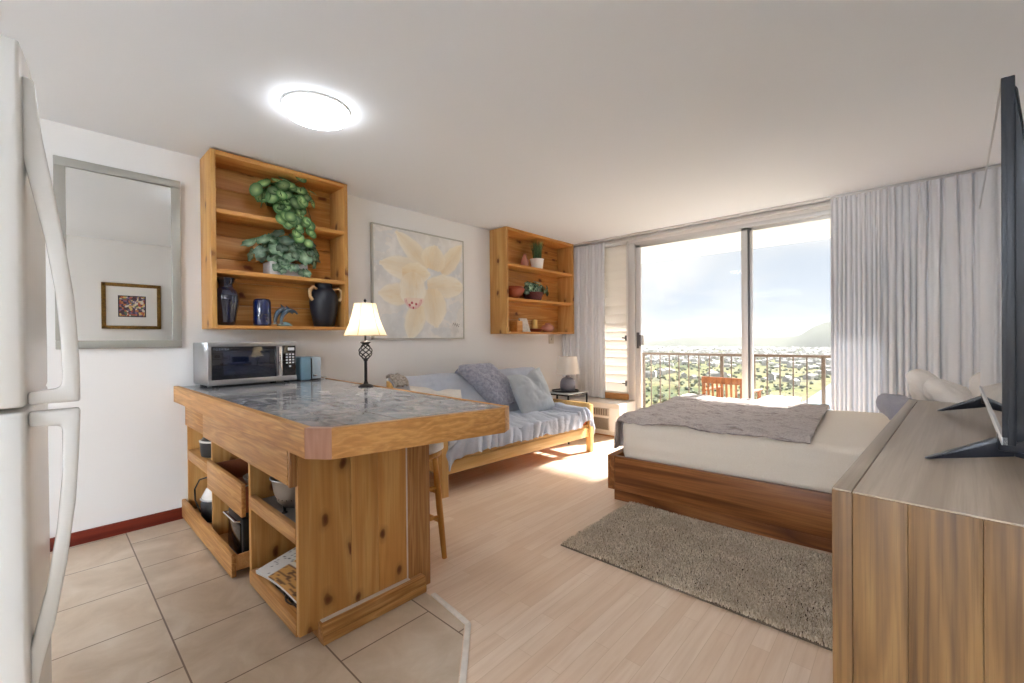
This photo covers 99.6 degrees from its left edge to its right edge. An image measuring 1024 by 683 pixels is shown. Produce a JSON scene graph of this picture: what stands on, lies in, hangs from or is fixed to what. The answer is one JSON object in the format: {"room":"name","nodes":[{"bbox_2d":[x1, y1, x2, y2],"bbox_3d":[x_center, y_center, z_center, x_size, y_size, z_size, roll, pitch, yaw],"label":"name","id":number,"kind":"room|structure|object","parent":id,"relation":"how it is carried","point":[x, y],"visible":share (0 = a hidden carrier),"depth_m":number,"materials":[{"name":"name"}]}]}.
{"room":"studio apartment","nodes":[
{"label":"studio apartment","id":0,"kind":"room"},
{"bbox_2d":[39,118,564,537],"bbox_3d":[-2.773,-0.002,2.473,0.120,2.550,10.520,0,0,43],"label":"wall","id":1,"kind":"structure","parent":0,"point":[133,459],"depth_m":2.92,"materials":[{"name":"white paint"}]},
{"bbox_2d":[50,507,183,551],"bbox_3d":[-1.357,1.153,3.904,0.016,0.078,6.280,0,0,43],"label":"baseboard","id":2,"kind":"structure","parent":1,"relation":"attached to","point":[101,532],"depth_m":2.71,"materials":[{"name":"red wood"}]},
{"bbox_2d":[53,155,181,349],"bbox_3d":[-2.443,-0.516,2.712,0.036,1.120,0.590,0,0,43],"label":"wall mirror","id":3,"kind":"object","parent":1,"relation":"attached to","point":[121,229],"visible":0.91,"depth_m":2.70,"materials":[{"name":"silver metal"}]},
{"bbox_2d":[200,148,348,329],"bbox_3d":[-1.760,-0.684,3.282,0.273,1.187,0.943,0,0,43],"label":"bookcase","id":4,"kind":"object","parent":1,"relation":"attached to","point":[230,215],"visible":0.79,"depth_m":3.23,"materials":[{"name":"brown wood"}]},
{"bbox_2d":[217,277,239,324],"bbox_3d":[-1.977,-0.274,2.991,0.158,0.328,0.158,-1,0,-37],"label":"vase","id":5,"kind":"object","parent":4,"relation":"on","point":[228,300],"visible":0.77,"depth_m":2.94,"materials":[{"name":"blue ceramic"}]},
{"bbox_2d":[253,299,270,325],"bbox_3d":[-1.819,-0.211,3.148,0.116,0.197,0.116,0,0,43],"label":"jar","id":6,"kind":"object","parent":4,"relation":"on","point":[261,307],"visible":0.98,"depth_m":3.10,"materials":[{"name":"blue ceramic"}]},
{"bbox_2d":[240,229,320,277],"bbox_3d":[-1.722,-0.662,3.254,0.273,0.357,0.575,0,0,43],"label":"ivy plant","id":7,"kind":"object","parent":4,"relation":"on","point":[279,252],"visible":0.94,"depth_m":3.17,"materials":[{"name":"green plant"}]},
{"bbox_2d":[249,176,315,247],"bbox_3d":[-1.709,-0.996,3.264,0.264,0.581,0.482,0,0,43],"label":"trailing plant","id":8,"kind":"object","parent":4,"relation":"on","point":[290,202],"visible":1,"depth_m":3.21,"materials":[{"name":"green plant"}]},
{"bbox_2d":[271,304,297,325],"bbox_3d":[-1.713,-0.197,3.248,0.104,0.166,0.179,0,0,43],"label":"figurine","id":9,"kind":"object","parent":4,"relation":"on","point":[282,310],"visible":0.94,"depth_m":3.21,"materials":[{"name":"teal ceramic"}]},
{"bbox_2d":[308,283,341,326],"bbox_3d":[-1.508,-0.293,3.506,0.260,0.352,0.216,-1,0,-25],"label":"jug","id":10,"kind":"object","parent":4,"relation":"on","point":[323,300],"visible":0.93,"depth_m":3.42,"materials":[{"name":"black ceramic"}]},
{"bbox_2d":[370,222,464,339],"bbox_3d":[-0.916,-0.562,4.375,0.038,1.076,1.105,0,0,43],"label":"painting","id":11,"kind":"object","parent":1,"relation":"attached to","point":[417,278],"visible":0.98,"depth_m":4.31,"materials":[{"name":"paper"}]},
{"bbox_2d":[490,226,573,333],"bbox_3d":[0.293,-0.708,5.512,0.273,1.223,1.340,0,0,43],"label":"bookcase","id":12,"kind":"object","parent":1,"relation":"attached to","point":[507,244],"visible":0.99,"depth_m":5.52,"materials":[{"name":"brown wood"}]},
{"bbox_2d":[510,321,522,331],"bbox_3d":[0.053,-0.181,5.224,0.120,0.129,0.100,0,0,43],"label":"wooden box","id":13,"kind":"object","parent":12,"relation":"on","point":[515,326],"visible":1,"depth_m":5.19,"materials":[{"name":"brown wood"}]},
{"bbox_2d":[509,286,524,297],"bbox_3d":[0.021,-0.585,5.221,0.270,0.150,0.270,0,0,43],"label":"bowl","id":14,"kind":"object","parent":12,"relation":"on","point":[514,291],"visible":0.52,"depth_m":5.12,"materials":[{"name":"orange ceramic"}]},
{"bbox_2d":[520,254,528,265],"bbox_3d":[0.158,-1.000,5.416,0.104,0.180,0.104,0,0,43],"label":"bud vase","id":15,"kind":"object","parent":12,"relation":"on","point":[524,261],"visible":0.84,"depth_m":5.38,"materials":[{"name":"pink ceramic"}]},
{"bbox_2d":[519,318,530,331],"bbox_3d":[0.156,-0.203,5.333,0.074,0.169,0.140,0,0,43],"label":"card stand","id":16,"kind":"object","parent":12,"relation":"on","point":[526,328],"visible":0.84,"depth_m":5.33,"materials":[{"name":"white paper"}]},
{"bbox_2d":[523,292,543,299],"bbox_3d":[0.266,-0.564,5.458,0.270,0.099,0.270,0,0,43],"label":"plant pot","id":17,"kind":"object","parent":12,"relation":"on","point":[529,295],"depth_m":5.36,"materials":[{"name":"ceramic"}]},
{"bbox_2d":[523,281,548,299],"bbox_3d":[0.303,-0.641,5.469,0.433,0.252,0.272,-1,0,-20],"label":"ivy plant","id":18,"kind":"object","parent":12,"relation":"on","point":[533,291],"visible":0.98,"depth_m":5.37,"materials":[{"name":"green plant"}]},
{"bbox_2d":[530,329,542,331],"bbox_3d":[0.294,-0.141,5.486,0.204,0.041,0.203,0,0,43],"label":"shallow dish","id":19,"kind":"object","parent":12,"relation":"on","point":[531,330],"visible":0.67,"depth_m":5.41,"materials":[{"name":"brown wood"}]},
{"bbox_2d":[532,320,537,328],"bbox_3d":[0.293,-0.211,5.499,0.068,0.149,0.068,0,0,43],"label":"candle","id":20,"kind":"object","parent":19,"relation":"in","point":[534,322],"visible":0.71,"depth_m":5.47,"materials":[{"name":"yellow wax"}]},
{"bbox_2d":[530,238,545,268],"bbox_3d":[0.320,-1.112,5.498,0.245,0.398,0.245,0,0,11],"label":"grass plant","id":21,"kind":"object","parent":12,"relation":"on","point":[537,261],"visible":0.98,"depth_m":5.44,"materials":[{"name":"green plant"}]},
{"bbox_2d":[541,323,554,331],"bbox_3d":[0.462,-0.181,5.609,0.180,0.117,0.180,0,0,43],"label":"vase","id":22,"kind":"object","parent":12,"relation":"on","point":[547,327],"visible":0.94,"depth_m":5.55,"materials":[{"name":"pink ceramic"}]},
{"bbox_2d":[549,335,553,343],"bbox_3d":[0.547,-0.032,5.974,0.020,0.120,0.110,0,0,43],"label":"light switch","id":23,"kind":"object","parent":1,"relation":"attached to","point":[551,337],"visible":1,"depth_m":5.97,"materials":[{"name":"beige plastic"}]},
{"bbox_2d":[565,201,829,399],"bbox_3d":[2.356,-0.062,4.797,4.275,2.550,0.150,0,0,43],"label":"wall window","id":24,"kind":"structure","parent":1,"relation":"in","point":[575,396],"depth_m":4.73,"materials":[{"name":"white paint"}]},
{"bbox_2d":[562,242,604,397],"bbox_3d":[0.971,-0.280,5.926,0.690,2.056,0.063,0,0,43],"label":"curtain","id":25,"kind":"object","parent":24,"relation":"hanging from","point":[587,342],"visible":0.75,"depth_m":5.85,"materials":[{"name":"white fabric"}]},
{"bbox_2d":[604,241,628,399],"bbox_3d":[1.360,-0.268,5.684,0.400,2.030,0.150,0,0,43],"label":"window","id":26,"kind":"structure","parent":24,"relation":"attached to","point":[615,258],"depth_m":5.68,"materials":[{"name":"white glass"}]},
{"bbox_2d":[628,209,830,409],"bbox_3d":[2.498,-0.043,4.653,2.670,2.430,0.130,0,0,43],"label":"door","id":27,"kind":"structure","parent":24,"relation":"attached to","point":[635,337],"depth_m":4.68,"materials":[{"name":"silver metal"}]},
{"bbox_2d":[574,167,985,245],"bbox_3d":[2.233,-1.324,4.652,4.230,0.022,0.035,0,0,43],"label":"trim","id":28,"kind":"structure","parent":1,"relation":"attached to","point":[979,169],"depth_m":4.21,"materials":[{"name":"silver metal"}]},
{"bbox_2d":[830,171,984,412],"bbox_3d":[3.346,-0.099,3.585,1.135,2.438,0.082,0,0,43],"label":"curtain","id":29,"kind":"object","parent":1,"relation":"hanging from","point":[905,260],"visible":0.62,"depth_m":3.63,"materials":[{"name":"white fabric"}]},
{"bbox_2d":[50,434,832,682],"bbox_3d":[-1.111,1.234,1.027,4.275,0.061,10.380,0,0,43],"label":"floor","id":30,"kind":"structure","parent":0,"point":[538,609],"depth_m":1.86,"materials":[{"name":"brown wood"}]},
{"bbox_2d":[0,35,80,682],"bbox_3d":[-1.324,0.337,0.739,0.750,1.682,0.806,0,0,43],"label":"refrigerator","id":31,"kind":"object","parent":30,"relation":"on","point":[30,586],"visible":1,"depth_m":0.75,"materials":[{"name":"white metal"}]},
{"bbox_2d":[182,407,429,645],"bbox_3d":[-1.312,0.799,2.520,1.953,0.800,0.657,0,0,43],"label":"base cabinet","id":32,"kind":"object","parent":30,"relation":"on","point":[358,527],"visible":0.73,"depth_m":1.93,"materials":[{"name":"brown wood"}]},
{"bbox_2d":[188,448,210,473],"bbox_3d":[-1.825,0.769,2.942,0.586,0.065,0.512,0,0,43],"label":"shelf","id":33,"kind":"object","parent":32,"relation":"attached to","point":[194,455],"depth_m":2.80,"materials":[{"name":"brown wood"}]},
{"bbox_2d":[194,477,211,522],"bbox_3d":[-1.931,0.995,2.867,0.337,0.304,0.246,0,0,43],"label":"coffee maker","id":34,"kind":"object","parent":32,"relation":"in","point":[206,498],"visible":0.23,"depth_m":2.73,"materials":[{"name":"black plastic"}]},
{"bbox_2d":[199,437,210,457],"bbox_3d":[-1.902,0.653,2.822,0.309,0.167,0.235,0,0,10],"label":"slow cooker","id":35,"kind":"object","parent":32,"relation":"on","point":[205,444],"visible":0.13,"depth_m":2.71,"materials":[{"name":"metal"}]},
{"bbox_2d":[223,507,248,553],"bbox_3d":[-1.416,1.033,2.398,0.260,0.225,0.272,0,0,43],"label":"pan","id":36,"kind":"object","parent":32,"relation":"in","point":[238,527],"visible":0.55,"depth_m":2.27,"materials":[{"name":"black metal"}]},
{"bbox_2d":[249,494,295,544],"bbox_3d":[-0.883,0.766,2.073,0.557,0.062,0.512,0,0,43],"label":"shelf","id":37,"kind":"object","parent":32,"relation":"attached to","point":[266,506],"depth_m":1.91,"materials":[{"name":"brown wood"}]},
{"bbox_2d":[250,568,297,636],"bbox_3d":[-0.879,1.127,2.075,0.557,0.070,0.512,0,0,43],"label":"shelf","id":38,"kind":"object","parent":32,"relation":"attached to","point":[273,596],"depth_m":1.86,"materials":[{"name":"brown wood"}]},
{"bbox_2d":[256,547,296,603],"bbox_3d":[-0.981,1.049,1.985,0.416,0.087,0.202,0,0,38],"label":"magazine","id":39,"kind":"object","parent":32,"relation":"on","point":[281,571],"visible":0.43,"depth_m":1.97,"materials":[{"name":"paper"}]},
{"bbox_2d":[269,476,294,513],"bbox_3d":[-0.972,0.683,1.968,0.232,0.163,0.232,0,0,43],"label":"colander","id":40,"kind":"object","parent":32,"relation":"on","point":[285,496],"visible":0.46,"depth_m":1.88,"materials":[{"name":"silver metal"}]},
{"bbox_2d":[284,593,296,607],"bbox_3d":[-0.867,1.112,1.902,0.247,0.042,0.257,0,0,43],"label":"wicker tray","id":41,"kind":"object","parent":32,"relation":"on","point":[286,597],"visible":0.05,"depth_m":1.84,"materials":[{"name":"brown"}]},
{"bbox_2d":[174,377,508,459],"bbox_3d":[-1.083,0.345,2.460,2.376,0.105,0.956,0,0,43],"label":"countertop","id":42,"kind":"structure","parent":32,"relation":"on","point":[327,418],"depth_m":1.82,"materials":[{"name":"stone"}]},
{"bbox_2d":[193,342,296,387],"bbox_3d":[-1.882,0.153,3.070,0.347,0.296,0.570,0,0,43],"label":"microwave","id":43,"kind":"object","parent":42,"relation":"on","point":[215,364],"visible":1,"depth_m":2.92,"materials":[{"name":"silver metal"}]},
{"bbox_2d":[296,356,326,380],"bbox_3d":[-1.592,0.206,3.397,0.257,0.182,0.232,0,0,43],"label":"toaster","id":44,"kind":"object","parent":42,"relation":"on","point":[308,368],"visible":0.86,"depth_m":3.27,"materials":[{"name":"blue plastic"}]},
{"bbox_2d":[343,299,386,386],"bbox_3d":[-0.958,0.006,2.827,0.274,0.576,0.274,0,0,43],"label":"table lamp","id":45,"kind":"object","parent":42,"relation":"on","point":[364,321],"visible":1,"depth_m":2.76,"materials":[{"name":"white fabric"}]},
{"bbox_3d":[-1.307,0.811,2.289,0.216,0.021,0.216,0,0,43],"label":"plate","id":46,"kind":"object","parent":32,"relation":"in","visible":0},
{"bbox_3d":[-1.307,0.799,2.289,0.216,0.021,0.216,0,0,43],"label":"plate","id":47,"kind":"object","parent":46,"relation":"on","visible":0},
{"bbox_3d":[-1.307,0.787,2.289,0.216,0.021,0.216,0,0,43],"label":"plate","id":48,"kind":"object","parent":47,"relation":"on","visible":0},
{"bbox_3d":[-1.307,0.775,2.289,0.216,0.021,0.216,0,0,43],"label":"plate","id":49,"kind":"object","parent":48,"relation":"on","visible":0},
{"bbox_2d":[243,473,247,483],"bbox_3d":[-1.308,0.737,2.289,0.200,0.075,0.200,0,0,43],"label":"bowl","id":50,"kind":"object","parent":49,"relation":"on","point":[245,476],"visible":0.11,"depth_m":2.25,"materials":[{"name":"grey"}]},
{"bbox_2d":[429,442,446,558],"bbox_3d":[-0.525,0.865,2.378,0.300,0.657,0.300,0,0,43],"label":"bar stool","id":51,"kind":"object","parent":30,"relation":"on","point":[435,449],"visible":0.23,"depth_m":2.36,"materials":[{"name":"brown wood"}]},
{"bbox_2d":[431,593,470,682],"bbox_3d":[-0.088,1.195,0.775,0.431,0.008,2.594,-1,0,-16],"label":"trim","id":52,"kind":"structure","parent":30,"relation":"on","point":[464,662],"depth_m":1.75,"materials":[{"name":"silver metal"}]},
{"bbox_2d":[386,367,594,498],"bbox_3d":[-0.126,0.742,4.232,1.930,0.873,0.970,-1,0,-44],"label":"futon sofa","id":53,"kind":"object","parent":30,"relation":"on","point":[568,420],"visible":0.38,"depth_m":4.04,"materials":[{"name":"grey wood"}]},
{"bbox_2d":[386,373,408,386],"bbox_3d":[-1.025,0.344,3.870,0.207,0.118,0.157,0,0,43],"label":"throw blanket","id":54,"kind":"object","parent":53,"relation":"on","point":[399,380],"visible":1,"depth_m":3.83,"materials":[{"name":"grey fabric"}]},
{"bbox_2d":[409,386,461,398],"bbox_3d":[-0.658,0.566,3.910,0.575,0.355,0.225,-1,0,-38],"label":"cushion","id":55,"kind":"object","parent":53,"relation":"on","point":[456,393],"visible":0.24,"depth_m":3.92,"materials":[{"name":"white fabric"}]},
{"bbox_2d":[455,363,516,404],"bbox_3d":[-0.224,0.459,4.490,0.795,0.470,0.348,-1,0,-9],"label":"pillow","id":56,"kind":"object","parent":53,"relation":"on","point":[487,380],"visible":0.87,"depth_m":4.37,"materials":[{"name":"fabric"}]},
{"bbox_2d":[507,367,554,412],"bbox_3d":[0.211,0.539,4.593,0.316,0.502,0.495,0,0,34],"label":"cushion","id":57,"kind":"object","parent":53,"relation":"on","point":[531,392],"visible":0.94,"depth_m":4.47,"materials":[{"name":"fabric"}]},
{"bbox_2d":[549,388,587,443],"bbox_3d":[0.609,0.883,5.203,0.464,0.568,0.404,0,0,43],"label":"side table","id":58,"kind":"object","parent":30,"relation":"on","point":[579,392],"visible":0.34,"depth_m":5.05,"materials":[{"name":"black metal"}]},
{"bbox_2d":[552,388,578,392],"bbox_3d":[0.642,0.589,5.196,0.324,0.017,0.324,0,0,43],"label":"tray","id":59,"kind":"object","parent":58,"relation":"on","point":[558,389],"visible":0.77,"depth_m":5.08,"materials":[{"name":"black plastic"}]},
{"bbox_2d":[556,354,578,390],"bbox_3d":[0.668,0.368,5.196,0.280,0.446,0.280,0,0,43],"label":"table lamp","id":60,"kind":"object","parent":59,"relation":"on","point":[567,365],"visible":0.98,"depth_m":5.11,"materials":[{"name":"beige fabric"}]},
{"bbox_2d":[570,397,634,436],"bbox_3d":[1.157,0.958,5.561,0.720,0.405,0.432,0,0,43],"label":"air conditioner","id":61,"kind":"object","parent":30,"relation":"on","point":[606,411],"visible":0.37,"depth_m":5.32,"materials":[{"name":"white"}]},
{"bbox_2d":[593,407,608,415],"bbox_3d":[0.980,0.865,5.443,0.540,0.095,0.012,0,0,43],"label":"vent","id":62,"kind":"object","parent":61,"relation":"attached to","point":[597,411],"depth_m":5.33,"materials":[{"name":"brown"}]},
{"bbox_2d":[593,416,608,429],"bbox_3d":[0.981,1.010,5.444,0.540,0.145,0.012,0,0,43],"label":"grille","id":63,"kind":"object","parent":61,"relation":"attached to","point":[600,422],"depth_m":5.32,"materials":[{"name":"brown"}]},
{"bbox_2d":[561,501,832,651],"bbox_3d":[1.069,1.162,2.357,1.371,0.028,0.865,0,0,43],"label":"rug","id":64,"kind":"object","parent":30,"relation":"on","point":[785,588],"visible":0.91,"depth_m":2.25,"materials":[{"name":"brown carpet"}]},
{"bbox_2d":[608,410,889,552],"bbox_3d":[2.057,0.864,3.142,2.170,0.601,1.600,0,0,40],"label":"bed","id":65,"kind":"object","parent":30,"relation":"on","point":[763,486],"visible":0.27,"depth_m":2.71,"materials":[{"name":"brown wood"}]},
{"bbox_2d":[614,393,829,447],"bbox_3d":[1.709,0.650,3.425,1.222,0.268,1.553,0,0,40],"label":"quilt","id":66,"kind":"object","parent":65,"relation":"on","point":[797,422],"visible":0.92,"depth_m":3.16,"materials":[{"name":"grey fabric"}]},
{"bbox_2d":[876,393,914,419],"bbox_3d":[2.409,0.444,2.614,0.334,0.244,0.616,0,0,30],"label":"pillow","id":67,"kind":"object","parent":65,"relation":"on","point":[889,405],"visible":0.3,"depth_m":2.55,"materials":[{"name":"grey fabric"}]},
{"bbox_2d":[906,369,939,400],"bbox_3d":[2.844,0.378,2.892,0.314,0.383,0.637,0,0,44],"label":"pillow","id":68,"kind":"object","parent":65,"relation":"on","point":[916,378],"visible":0.35,"depth_m":2.84,"materials":[{"name":"white fabric"}]},
{"bbox_2d":[923,378,971,402],"bbox_3d":[2.621,0.401,2.513,0.326,0.356,0.640,0,0,39],"label":"pillow","id":69,"kind":"object","parent":65,"relation":"on","point":[935,389],"visible":0.28,"depth_m":2.44,"materials":[{"name":"white fabric"}]},
{"bbox_2d":[969,372,980,397],"bbox_3d":[2.581,0.364,2.251,0.264,0.405,0.640,0,0,38],"label":"pillow","id":70,"kind":"object","parent":65,"relation":"on","point":[974,381],"visible":0.19,"depth_m":2.30,"materials":[{"name":"white fabric"}]},
{"bbox_2d":[832,399,1023,682],"bbox_3d":[1.324,0.722,1.191,1.585,0.920,0.476,-1,0,-44],"label":"dresser","id":71,"kind":"object","parent":30,"relation":"on","point":[928,554],"visible":0.95,"depth_m":0.74,"materials":[{"name":"brown wood"}]},
{"bbox_2d":[925,75,1023,458],"bbox_3d":[1.389,-0.125,1.228,1.205,0.769,0.278,-1,0,-44],"label":"television","id":72,"kind":"object","parent":71,"relation":"on","point":[1001,206],"visible":1,"depth_m":0.83,"materials":[{"name":"black plastic"}]},
{"bbox_2d":[0,0,1023,246],"bbox_3d":[-1.169,-1.334,0.977,4.515,0.100,10.520,0,0,43],"label":"ceiling","id":73,"kind":"structure","parent":0,"point":[568,121],"depth_m":2.24,"materials":[{"name":"white paint"}]},
{"bbox_2d":[281,91,350,129],"bbox_3d":[-1.084,-1.267,2.401,0.352,0.052,0.352,0,0,43],"label":"ceiling light","id":74,"kind":"object","parent":73,"relation":"attached to","point":[313,110],"visible":1,"depth_m":2.33,"materials":[{"name":"white glass"}]},
{"bbox_2d":[641,219,830,262],"bbox_3d":[3.179,-1.397,5.156,5.500,0.220,1.520,0,0,43],"label":"ceiling","id":75,"kind":"structure","parent":0,"point":[821,229],"depth_m":5.58,"materials":[{"name":"white"}]},
{"bbox_3d":[3.278,1.272,5.176,5.400,0.140,1.670,0,0,43],"label":"floor","id":76,"kind":"structure","parent":0,"visible":0},
{"bbox_2d":[701,376,762,398],"bbox_3d":[2.713,0.817,5.332,0.538,0.782,0.540,-1,0,-43],"label":"balcony chair","id":77,"kind":"object","parent":76,"relation":"on","point":[704,379],"visible":0.32,"depth_m":5.20,"materials":[{"name":"brown wood"}]},
{"bbox_2d":[642,352,830,407],"bbox_3d":[3.675,0.684,5.625,5.220,1.025,0.050,0,0,43],"label":"balcony railing","id":78,"kind":"object","parent":76,"relation":"on","point":[823,357],"visible":0.29,"depth_m":6.17,"materials":[{"name":"brown metal"}]},
{"bbox_2d":[759,395,801,401],"bbox_3d":[3.155,0.936,5.088,0.360,0.535,0.500,0,0,43],"label":"table","id":79,"kind":"object","parent":76,"relation":"on","point":[768,397],"visible":0.32,"depth_m":5.07,"materials":[{"name":"white paint"}]},
{"label":"outside","id":80,"kind":"structure","parent":0,"visible":0},
{"bbox_2d":[645,347,830,407],"bbox_3d":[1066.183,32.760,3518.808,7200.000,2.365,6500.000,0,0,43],"label":"ground","id":81,"kind":"structure","parent":80,"point":[816,387],"depth_m":576.17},
{"bbox_2d":[642,346,830,385],"bbox_3d":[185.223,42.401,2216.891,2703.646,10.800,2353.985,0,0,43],"label":"houses","id":82,"kind":"structure","parent":81,"relation":"on","point":[822,350],"depth_m":1089.12,"materials":[{"name":"grey"}]},
{"bbox_2d":[642,347,830,402],"bbox_3d":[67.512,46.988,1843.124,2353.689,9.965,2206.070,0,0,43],"label":"trees","id":83,"kind":"object","parent":81,"relation":"on","point":[655,400],"visible":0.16,"depth_m":644.65,"materials":[{"name":"green plant"}]},
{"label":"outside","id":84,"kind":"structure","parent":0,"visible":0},
{"bbox_2d":[642,321,830,347],"bbox_3d":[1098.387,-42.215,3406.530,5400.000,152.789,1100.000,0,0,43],"label":"hills","id":85,"kind":"structure","parent":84,"point":[819,335],"depth_m":2544.67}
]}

